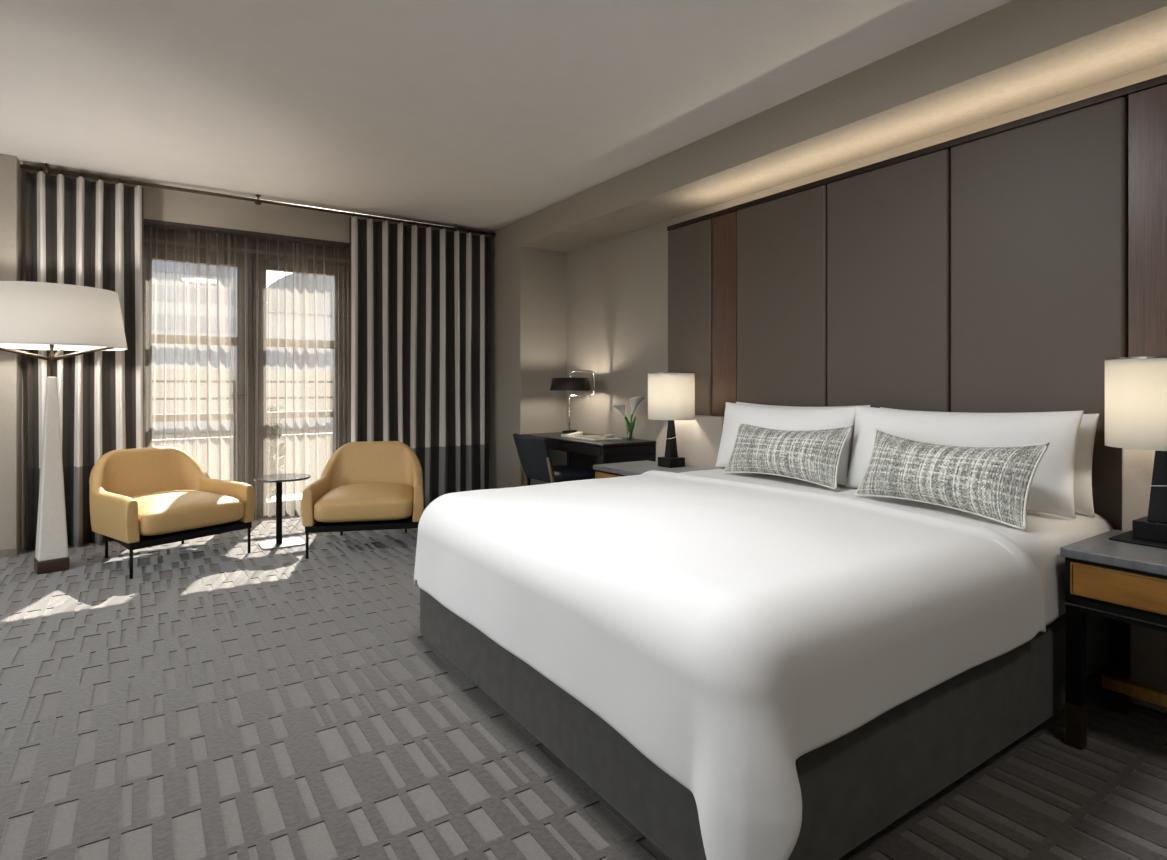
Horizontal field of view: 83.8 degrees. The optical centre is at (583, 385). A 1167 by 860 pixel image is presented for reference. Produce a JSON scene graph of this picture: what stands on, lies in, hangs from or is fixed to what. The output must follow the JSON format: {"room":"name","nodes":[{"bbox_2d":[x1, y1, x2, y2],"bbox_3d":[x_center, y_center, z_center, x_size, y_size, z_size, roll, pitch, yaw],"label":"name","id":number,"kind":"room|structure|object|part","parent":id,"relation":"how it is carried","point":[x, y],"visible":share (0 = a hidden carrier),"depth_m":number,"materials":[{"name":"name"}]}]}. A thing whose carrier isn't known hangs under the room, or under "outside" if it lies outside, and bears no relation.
{"room":"hotel room","nodes":[
{"label":"hotel room","id":0,"kind":"room"},
{"bbox_2d":[0,154,21,553],"bbox_3d":[-4.932,-0.214,4.134,2.045,2.828,0.250,0,0,-34],"label":"wall","id":1,"kind":"structure","parent":0,"point":[10,170],"depth_m":4.58,"materials":[{"name":"paint"}]},
{"bbox_2d":[0,548,16,557],"bbox_3d":[-4.837,1.175,4.039,1.998,0.050,0.017,0,0,-34],"label":"baseboard","id":2,"kind":"structure","parent":1,"relation":"attached to","point":[8,552],"depth_m":4.57,"materials":[{"name":"paint"}]},
{"bbox_2d":[21,169,489,548],"bbox_3d":[-3.185,-0.215,5.572,6.550,2.830,0.200,0,0,-34],"label":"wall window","id":3,"kind":"structure","parent":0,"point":[160,204],"depth_m":5.52,"materials":[{"name":"paint"}]},
{"bbox_2d":[144,219,349,518],"bbox_3d":[-2.978,-0.068,5.809,1.880,2.555,0.358,0,0,-34],"label":"door frame","id":4,"kind":"structure","parent":3,"relation":"attached to","point":[336,253],"depth_m":5.78,"materials":[{"name":"brown wood"}]},
{"bbox_2d":[144,247,251,484],"bbox_3d":[-3.346,0.005,5.614,0.870,2.330,0.149,0,0,-34],"label":"door","id":5,"kind":"structure","parent":4,"relation":"attached to","point":[173,255],"depth_m":5.79,"materials":[{"name":"brown wood"}]},
{"bbox_3d":[-3.033,0.100,5.811,0.044,0.240,0.012,0,0,-34],"label":"handle plate","id":6,"kind":"part","parent":5,"relation":"part of","materials":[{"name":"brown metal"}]},
{"bbox_2d":[148,226,247,483],"bbox_3d":[-3.326,-0.064,5.502,0.952,2.503,0.072,0,0,-34],"label":"sheer curtain","id":7,"kind":"object","parent":4,"relation":"hanging from","point":[208,296],"visible":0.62,"depth_m":5.59,"materials":[{"name":"white fabric"}]},
{"bbox_2d":[252,257,346,515],"bbox_3d":[-2.660,0.005,6.119,0.828,2.330,0.080,0,0,-34],"label":"door","id":8,"kind":"structure","parent":4,"relation":"attached to","point":[339,436],"depth_m":5.96,"materials":[{"name":"brown wood"}]},
{"bbox_2d":[255,238,348,519],"bbox_3d":[-2.561,-0.064,6.015,0.924,2.503,0.071,0,0,-34],"label":"sheer curtain","id":9,"kind":"object","parent":4,"relation":"hanging from","point":[304,246],"visible":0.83,"depth_m":6.00,"materials":[{"name":"white fabric"}]},
{"bbox_2d":[272,494,301,500],"bbox_3d":[-3.449,1.290,6.455,5.500,0.140,1.240,0,0,-34],"label":"floor","id":10,"kind":"structure","parent":0,"point":[291,495],"depth_m":7.11,"materials":[{"name":"white"}]},
{"bbox_2d":[152,380,332,480],"bbox_3d":[-3.684,0.582,6.803,5.500,1.277,0.028,0,0,-34],"label":"balcony railing","id":11,"kind":"object","parent":10,"relation":"on","point":[167,381],"visible":0.12,"depth_m":6.80,"materials":[{"name":"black metal"}]},
{"bbox_3d":[-3.659,0.593,6.820,0.028,1.254,0.024,0,0,-34],"label":"post","id":12,"kind":"part","parent":11,"relation":"part of","materials":[{"name":"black metal"}]},
{"bbox_3d":[-3.684,0.129,6.803,5.500,0.022,0.028,0,0,-34],"label":"rail","id":13,"kind":"part","parent":11,"relation":"part of","materials":[{"name":"black metal"}]},
{"bbox_3d":[-3.684,-0.046,6.803,5.500,0.022,0.028,0,0,-34],"label":"rail","id":14,"kind":"part","parent":11,"relation":"part of","materials":[{"name":"black metal"}]},
{"bbox_2d":[266,405,287,500],"bbox_3d":[-3.232,0.703,6.682,0.350,1.038,0.342,0,0,-34],"label":"shrub","id":15,"kind":"object","parent":10,"relation":"on","point":[271,468],"visible":0.44,"depth_m":6.66,"materials":[{"name":"green plant"}]},
{"bbox_3d":[-3.229,0.770,6.667,0.095,0.902,0.125,0,0,1],"label":"stem","id":16,"kind":"part","parent":15,"relation":"part of","materials":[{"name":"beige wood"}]},
{"bbox_2d":[0,0,1011,232],"bbox_3d":[-0.962,-1.690,2.276,6.550,0.120,8.250,0,0,-34],"label":"ceiling","id":17,"kind":"structure","parent":0,"point":[478,115],"depth_m":3.51,"materials":[{"name":"paint"}]},
{"bbox_2d":[20,163,495,235],"bbox_3d":[-2.490,-1.587,5.739,3.780,0.085,0.056,0,0,-34],"label":"curtain rod","id":18,"kind":"object","parent":17,"relation":"attached to","point":[46,169],"visible":1,"depth_m":5.46,"materials":[{"name":"brown metal"}]},
{"bbox_2d":[26,167,143,550],"bbox_3d":[-3.737,-0.204,4.896,0.712,2.792,0.162,0,0,-34],"label":"curtain","id":19,"kind":"object","parent":18,"relation":"hanging from","point":[80,231],"visible":0.71,"depth_m":4.88,"materials":[{"name":"fabric"}]},
{"bbox_2d":[349,212,490,507],"bbox_3d":[-1.557,-0.205,6.365,1.431,2.795,0.175,0,0,-34],"label":"curtain","id":20,"kind":"object","parent":18,"relation":"hanging from","point":[420,298],"visible":0.92,"depth_m":6.36,"materials":[{"name":"fabric"}]},
{"bbox_2d":[490,220,565,488],"bbox_3d":[-0.540,-0.215,6.819,0.650,2.830,0.690,0,0,-34],"label":"wall pier","id":21,"kind":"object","parent":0,"point":[528,299],"visible":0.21,"depth_m":6.54,"materials":[{"name":"paint"}]},
{"bbox_2d":[0,508,1166,859],"bbox_3d":[-1.076,1.202,2.489,6.400,0.004,8.530,0,0,-34],"label":"floor","id":22,"kind":"structure","parent":0,"point":[220,700],"depth_m":2.16,"materials":[{"name":"carpet"}]},
{"bbox_2d":[0,281,127,574],"bbox_3d":[-3.472,0.285,4.244,0.812,1.830,0.812,0,0,44],"label":"floor lamp","id":23,"kind":"object","parent":22,"relation":"on","point":[33,315],"visible":1,"depth_m":4.16,"materials":[{"name":"white fabric"}]},
{"bbox_3d":[-3.572,-0.211,4.069,0.026,0.097,0.394,0,0,30],"label":"arm","id":24,"kind":"part","parent":23,"relation":"part of","materials":[{"name":"brown metal"}]},
{"bbox_3d":[-3.472,-0.196,4.244,0.040,0.268,0.040,0,0,44],"label":"stem","id":25,"kind":"part","parent":23,"relation":"part of","materials":[{"name":"brown metal"}]},
{"bbox_3d":[-3.472,-0.443,4.244,0.810,0.375,0.810,0,0,44],"label":"lamp shade","id":26,"kind":"part","parent":23,"relation":"part of","materials":[{"name":"white fabric"}]},
{"bbox_3d":[-3.272,-0.211,4.248,0.290,0.097,0.290,0,0,44],"label":"arm","id":27,"kind":"part","parent":23,"relation":"part of","materials":[{"name":"brown metal"}]},
{"bbox_2d":[89,446,254,578],"bbox_3d":[-2.915,0.828,4.562,0.857,0.745,0.827,0,0,33],"label":"armchair","id":28,"kind":"object","parent":22,"relation":"on","point":[140,498],"visible":1,"depth_m":4.48,"materials":[{"name":"leather"}]},
{"bbox_3d":[-3.322,1.111,4.528,0.019,0.178,0.019,0,0,33],"label":"leg","id":29,"kind":"part","parent":28,"relation":"part of","materials":[{"name":"black metal"}]},
{"bbox_3d":[-2.817,1.111,4.050,0.019,0.178,0.019,0,0,33],"label":"leg","id":30,"kind":"part","parent":28,"relation":"part of","materials":[{"name":"black metal"}]},
{"bbox_3d":[-2.900,1.000,4.552,0.708,0.043,0.776,0,0,33],"label":"frame","id":31,"kind":"part","parent":28,"relation":"part of","materials":[{"name":"black metal"}]},
{"bbox_2d":[130,490,243,535],"bbox_3d":[-2.853,0.856,4.522,0.710,0.221,0.675,0,0,33],"label":"seat cushion","id":32,"kind":"object","parent":28,"relation":"on","point":[157,512],"depth_m":4.36,"materials":[{"name":"leather"}]},
{"bbox_3d":[-2.408,1.111,4.681,0.019,0.178,0.019,0,0,33],"label":"leg","id":33,"kind":"part","parent":28,"relation":"part of","materials":[{"name":"black metal"}]},
{"bbox_2d":[254,473,310,549],"bbox_3d":[-2.280,0.944,4.927,0.392,0.513,0.392,0,0,-34],"label":"side table","id":34,"kind":"object","parent":22,"relation":"on","point":[279,543],"visible":1,"depth_m":4.90,"materials":[{"name":"metal"}]},
{"bbox_3d":[-2.301,0.948,4.913,0.040,0.479,0.024,0,0,-34],"label":"post","id":35,"kind":"part","parent":34,"relation":"part of","materials":[{"name":"black metal"}]},
{"bbox_3d":[-2.287,1.194,4.929,0.300,0.012,0.270,0,0,-34],"label":"plate","id":36,"kind":"part","parent":34,"relation":"part of","materials":[{"name":"grey metal"}]},
{"bbox_2d":[301,441,423,558],"bbox_3d":[-1.632,0.828,4.959,0.827,0.745,0.857,0,0,-12],"label":"armchair","id":37,"kind":"object","parent":22,"relation":"on","point":[369,485],"visible":0.99,"depth_m":4.70,"materials":[{"name":"yellow leather"}]},
{"bbox_3d":[-1.925,1.111,4.529,0.019,0.178,0.019,0,0,-12],"label":"leg","id":38,"kind":"part","parent":37,"relation":"part of","materials":[{"name":"black metal"}]},
{"bbox_3d":[-1.628,1.000,4.941,0.776,0.043,0.708,0,0,-12],"label":"frame","id":39,"kind":"part","parent":37,"relation":"part of","materials":[{"name":"black metal"}]},
{"bbox_2d":[314,483,413,521],"bbox_3d":[-1.617,0.856,4.888,0.675,0.221,0.710,0,0,-12],"label":"seat cushion","id":40,"kind":"object","parent":37,"relation":"on","point":[333,502],"depth_m":4.59,"materials":[{"name":"leather"}]},
{"bbox_2d":[513,433,594,485],"bbox_3d":[-0.260,0.807,5.602,0.606,0.789,0.534,0,0,-34],"label":"desk chair","id":41,"kind":"object","parent":22,"relation":"on","point":[533,452],"visible":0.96,"depth_m":5.41,"materials":[{"name":"black leather"}]},
{"bbox_3d":[-0.529,0.889,5.692,0.103,0.625,0.053,0,0,-19],"label":"leg","id":42,"kind":"part","parent":41,"relation":"part of","materials":[{"name":"beige wood"}]},
{"bbox_3d":[-0.438,0.588,5.482,0.177,0.350,0.534,0,0,-34],"label":"backrest","id":43,"kind":"part","parent":41,"relation":"part of","materials":[{"name":"fabric"}]},
{"bbox_3d":[-0.277,0.889,5.320,0.053,0.625,0.103,0,0,41],"label":"leg","id":44,"kind":"part","parent":41,"relation":"part of","materials":[{"name":"beige wood"}]},
{"bbox_3d":[-0.208,0.760,5.638,0.480,0.100,0.500,0,0,-34],"label":"seat","id":45,"kind":"part","parent":41,"relation":"part of","materials":[{"name":"fabric"}]},
{"bbox_2d":[521,432,655,485],"bbox_3d":[0.009,0.830,5.829,0.565,0.740,1.345,0,0,-34],"label":"desk","id":46,"kind":"object","parent":22,"relation":"on","point":[581,453],"visible":0.44,"depth_m":5.39,"materials":[{"name":"black wood"}]},
{"bbox_3d":[-0.394,0.523,5.941,0.008,0.063,0.630,0,0,-34],"label":"drawer","id":47,"kind":"part","parent":46,"relation":"part of","materials":[{"name":"black wood"}]},
{"bbox_3d":[-0.139,0.883,6.483,0.044,0.634,0.045,0,0,-34],"label":"leg","id":48,"kind":"part","parent":46,"relation":"part of","materials":[{"name":"black wood"}]},
{"bbox_2d":[561,430,582,437],"bbox_3d":[-0.104,0.430,5.877,0.180,0.060,0.100,0,0,-44],"label":"telephone","id":49,"kind":"object","parent":46,"relation":"on","point":[569,432],"visible":0.97,"depth_m":5.86,"materials":[{"name":"white plastic"}]},
{"bbox_2d":[550,370,594,434],"bbox_3d":[-0.119,0.158,6.004,0.381,0.603,0.380,0,0,-34],"label":"desk lamp","id":50,"kind":"object","parent":46,"relation":"on","point":[557,384],"visible":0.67,"depth_m":5.87,"materials":[{"name":"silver metal"}]},
{"bbox_3d":[-0.120,-0.017,6.004,0.380,0.117,0.380,0,0,-34],"label":"lamp shade","id":51,"kind":"part","parent":50,"relation":"part of","materials":[{"name":"black metal"}]},
{"bbox_3d":[-0.036,0.523,5.410,0.008,0.063,0.610,0,0,-34],"label":"drawer","id":52,"kind":"part","parent":46,"relation":"part of","materials":[{"name":"black wood"}]},
{"bbox_3d":[0.203,0.758,5.976,0.020,0.384,1.159,0,0,-34],"label":"panel","id":53,"kind":"part","parent":46,"relation":"part of","materials":[{"name":"black wood"}]},
{"bbox_2d":[567,435,622,440],"bbox_3d":[0.097,0.452,5.686,0.300,0.016,0.420,0,0,-34],"label":"folder","id":54,"kind":"object","parent":46,"relation":"on","point":[586,437],"visible":0.98,"depth_m":5.60,"materials":[{"name":"white paper"}]},
{"bbox_3d":[0.389,0.392,5.431,0.082,0.135,0.082,0,0,-34],"label":"vase","id":55,"kind":"object","parent":46,"relation":"on","visible":0},
{"bbox_2d":[611,405,631,439],"bbox_3d":[0.312,0.302,5.435,0.175,0.293,0.086,0,0,-22],"label":"calla lily","id":56,"kind":"object","parent":55,"relation":"in","point":[621,408],"visible":1,"depth_m":5.41,"materials":[{"name":"white plant"}]},
{"bbox_2d":[626,416,631,439],"bbox_3d":[0.380,0.346,5.428,0.053,0.203,0.011,0,0,0],"label":"leaf","id":57,"kind":"object","parent":55,"relation":"in","point":[628,422],"visible":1,"depth_m":5.43,"materials":[{"name":"green plant"}]},
{"bbox_2d":[628,416,635,438],"bbox_3d":[0.405,0.346,5.428,0.070,0.203,0.011,0,0,0],"label":"leaf","id":58,"kind":"object","parent":55,"relation":"in","point":[634,419],"visible":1,"depth_m":5.43,"materials":[{"name":"green plant"}]},
{"bbox_2d":[628,396,643,439],"bbox_3d":[0.445,0.267,5.414,0.105,0.364,0.153,0,0,-34],"label":"calla lily","id":59,"kind":"object","parent":55,"relation":"in","point":[634,401],"visible":1,"depth_m":5.40,"materials":[{"name":"white plant"}]},
{"bbox_2d":[593,460,708,478],"bbox_3d":[0.454,0.870,4.308,0.480,0.660,0.685,0,0,-34],"label":"nightstand","id":60,"kind":"object","parent":22,"relation":"on","point":[610,470],"visible":0.19,"depth_m":4.31,"materials":[{"name":"grey stone"}]},
{"bbox_3d":[0.261,0.636,4.178,0.008,0.097,0.615,0,0,-34],"label":"drawer","id":61,"kind":"part","parent":60,"relation":"part of","materials":[{"name":"orange wood"}]},
{"bbox_2d":[648,372,694,467],"bbox_3d":[0.589,0.225,4.366,0.314,0.630,0.314,0,0,-34],"label":"table lamp","id":62,"kind":"object","parent":60,"relation":"on","point":[671,395],"visible":1,"depth_m":4.25,"materials":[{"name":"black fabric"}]},
{"bbox_3d":[0.589,0.337,4.366,0.066,0.283,0.066,0,0,-34],"label":"stem","id":63,"kind":"part","parent":62,"relation":"part of","materials":[{"name":"black stone"}]},
{"bbox_3d":[0.589,0.067,4.366,0.312,0.310,0.312,0,0,-34],"label":"lamp shade","id":64,"kind":"part","parent":62,"relation":"part of","materials":[{"name":"fabric"}]},
{"bbox_2d":[420,588,1109,859],"bbox_3d":[0.652,0.868,2.771,2.089,0.665,1.965,0,0,-34],"label":"bed","id":65,"kind":"object","parent":22,"relation":"on","point":[855,785],"visible":0.1,"depth_m":1.82,"materials":[{"name":"grey fabric"}]},
{"bbox_2d":[414,470,1045,859],"bbox_3d":[0.333,0.771,2.500,1.449,0.641,2.142,0,0,-34],"label":"duvet","id":66,"kind":"object","parent":65,"relation":"on","point":[730,632],"visible":1,"depth_m":1.76,"materials":[{"name":"white fabric"}]},
{"bbox_2d":[681,468,1113,625],"bbox_3d":[1.178,0.644,3.105,0.826,0.289,1.990,0,0,-34],"label":"sheet","id":67,"kind":"object","parent":65,"relation":"on","point":[1044,535],"visible":0.3,"depth_m":2.40,"materials":[{"name":"white fabric"}]},
{"bbox_2d":[715,402,854,485],"bbox_3d":[1.082,0.295,3.583,0.225,0.395,0.902,0,0,-29],"label":"pillow","id":68,"kind":"object","parent":67,"relation":"on","point":[777,418],"visible":0.57,"depth_m":3.49,"materials":[{"name":"white fabric"}]},
{"bbox_2d":[723,424,852,489],"bbox_3d":[1.045,0.342,3.413,0.193,0.311,0.765,0,0,-28],"label":"lumbar cushion","id":69,"kind":"object","parent":67,"relation":"on","point":[813,456],"visible":1,"depth_m":3.28,"materials":[{"name":"grey fabric"}]},
{"bbox_2d":[736,402,854,407],"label":"pillow","id":70,"kind":"object","parent":67,"relation":"on","point":[736,402],"depth_m":3.73,"materials":[{"name":"white fabric"}]},
{"bbox_2d":[847,422,854,476],"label":"pillow","id":71,"kind":"object","parent":67,"relation":"on","point":[851,449],"depth_m":3.34,"materials":[{"name":"white fabric"}]},
{"bbox_2d":[855,428,1049,530],"bbox_3d":[1.430,0.347,2.614,0.188,0.308,0.763,0,0,-23],"label":"lumbar cushion","id":72,"kind":"object","parent":67,"relation":"on","point":[993,483],"visible":1,"depth_m":2.47,"materials":[{"name":"grey fabric"}]},
{"bbox_2d":[845,406,1083,518],"bbox_3d":[1.588,0.295,2.826,0.216,0.405,0.950,0,0,-36],"label":"pillow","id":73,"kind":"object","parent":67,"relation":"on","point":[1051,491],"visible":0.66,"depth_m":2.62,"materials":[{"name":"white fabric"}]},
{"bbox_2d":[880,407,1099,516],"bbox_3d":[1.727,0.305,2.884,0.209,0.397,0.911,0,0,-37],"label":"pillow","id":74,"kind":"object","parent":67,"relation":"on","point":[1082,481],"visible":0.11,"depth_m":2.52,"materials":[{"name":"white fabric"}]},
{"bbox_2d":[1060,530,1166,749],"bbox_3d":[1.989,0.870,2.032,0.480,0.660,0.685,0,0,-34],"label":"nightstand","id":75,"kind":"object","parent":22,"relation":"on","point":[1123,583],"visible":0.91,"depth_m":2.15,"materials":[{"name":"black wood"}]},
{"bbox_3d":[1.647,0.903,2.174,0.044,0.314,0.044,0,0,-34],"label":"leg","id":76,"kind":"part","parent":75,"relation":"part of","materials":[{"name":"black wood"}]},
{"bbox_3d":[1.816,1.030,2.288,0.362,0.040,0.024,0,0,-34],"label":"rail","id":77,"kind":"part","parent":75,"relation":"part of","materials":[{"name":"brown wood"}]},
{"bbox_3d":[1.796,0.636,1.902,0.008,0.097,0.615,0,0,-34],"label":"drawer","id":78,"kind":"part","parent":75,"relation":"part of","materials":[{"name":"orange wood"}]},
{"bbox_3d":[1.985,0.903,2.402,0.044,0.314,0.044,0,0,-34],"label":"leg","id":79,"kind":"part","parent":75,"relation":"part of","materials":[{"name":"black wood"}]},
{"bbox_2d":[1109,530,1166,548],"bbox_3d":[2.032,0.536,2.191,0.220,0.008,0.360,0,0,-34],"label":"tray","id":80,"kind":"object","parent":75,"relation":"on","point":[1126,537],"visible":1,"depth_m":2.24,"materials":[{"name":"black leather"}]},
{"bbox_2d":[1104,356,1166,542],"bbox_3d":[2.011,0.217,2.259,0.314,0.630,0.314,0,0,-34],"label":"table lamp","id":81,"kind":"object","parent":80,"relation":"on","point":[1135,387],"visible":1,"depth_m":2.22,"materials":[{"name":"beige fabric"}]},
{"bbox_3d":[2.011,0.059,2.259,0.312,0.310,0.312,0,0,-34],"label":"lamp shade","id":82,"kind":"part","parent":81,"relation":"part of","materials":[{"name":"fabric"}]},
{"bbox_3d":[2.011,0.328,2.259,0.066,0.283,0.066,0,0,-34],"label":"stem","id":83,"kind":"part","parent":81,"relation":"part of","materials":[{"name":"black metal"}]},
{"bbox_2d":[520,0,1166,251],"bbox_3d":[1.619,-1.498,3.510,0.530,0.265,7.210,0,0,-34],"label":"soffit","id":84,"kind":"structure","parent":0,"point":[1013,55],"depth_m":3.31,"materials":[{"name":"paint"}]},
{"bbox_2d":[566,62,1166,464],"bbox_3d":[1.860,-0.215,3.733,0.120,2.830,7.310,0,0,-34],"label":"wall","id":85,"kind":"structure","parent":0,"point":[617,287],"depth_m":5.78,"materials":[{"name":"paint"}]},
{"bbox_2d":[656,74,1166,713],"bbox_3d":[1.668,0.019,3.435,0.527,2.362,3.344,0,0,-34],"label":"headboard","id":86,"kind":"object","parent":85,"relation":"attached to","point":[997,269],"visible":0.5,"depth_m":3.02,"materials":[{"name":"brown fabric"}]},
{"bbox_3d":[0.747,0.025,4.559,0.041,2.309,0.437,0,0,-34],"label":"upholstered panel","id":87,"kind":"part","parent":86,"relation":"part of","materials":[{"name":"brown fabric"}]},
{"bbox_3d":[1.182,0.025,3.914,0.041,2.309,0.660,0,0,-34],"label":"upholstered panel","id":88,"kind":"part","parent":86,"relation":"part of","materials":[{"name":"brown fabric"}]},
{"bbox_3d":[1.555,0.025,3.360,0.041,2.309,0.664,0,0,-34],"label":"upholstered panel","id":89,"kind":"part","parent":86,"relation":"part of","materials":[{"name":"brown fabric"}]},
{"bbox_3d":[1.604,-1.146,3.392,0.148,0.032,3.344,0,0,-34],"label":"trim","id":90,"kind":"part","parent":86,"relation":"part of","materials":[{"name":"brown metal"}]},
{"bbox_3d":[1.929,0.025,2.806,0.041,2.309,0.662,0,0,-34],"label":"upholstered panel","id":91,"kind":"part","parent":86,"relation":"part of","materials":[{"name":"brown fabric"}]},
{"label":"outside","id":92,"kind":"structure","parent":0,"visible":0},
{"bbox_3d":[-42.050,7.350,133.873,320.000,0.300,251.000,0,0,-34],"label":"ground","id":93,"kind":"structure","parent":92,"visible":0},
{"bbox_2d":[152,260,233,335],"bbox_3d":[-49.103,-8.800,75.391,14.900,32.000,20.080,0,0,-34],"label":"office building","id":94,"kind":"structure","parent":93,"relation":"on","point":[175,270],"depth_m":68.08,"materials":[{"name":"white"}]},
{"bbox_2d":[152,333,233,369],"bbox_3d":[-42.115,1.100,63.869,17.600,12.200,5.000,0,0,-34],"label":"building","id":95,"kind":"structure","parent":93,"relation":"on","point":[174,353],"depth_m":63.22,"materials":[{"name":"white"}]},
{"bbox_2d":[152,432,332,494],"bbox_3d":[-14.476,4.750,30.403,70.000,4.900,0.600,0,0,-34],"label":"wall","id":96,"kind":"structure","parent":93,"relation":"on","point":[179,442],"depth_m":30.38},
{"bbox_2d":[152,369,332,438],"bbox_3d":[-22.279,3.100,46.442,75.000,8.200,10.080,0,0,-34],"label":"building","id":97,"kind":"structure","parent":93,"relation":"on","point":[176,390],"depth_m":40.24,"materials":[{"name":"beige"}]},
{"bbox_2d":[266,273,332,370],"bbox_3d":[-37.372,-3.600,89.383,16.400,21.600,20.600,0,0,-34],"label":"building","id":98,"kind":"structure","parent":93,"relation":"on","point":[272,289],"depth_m":78.88,"materials":[{"name":"white"}]}
]}

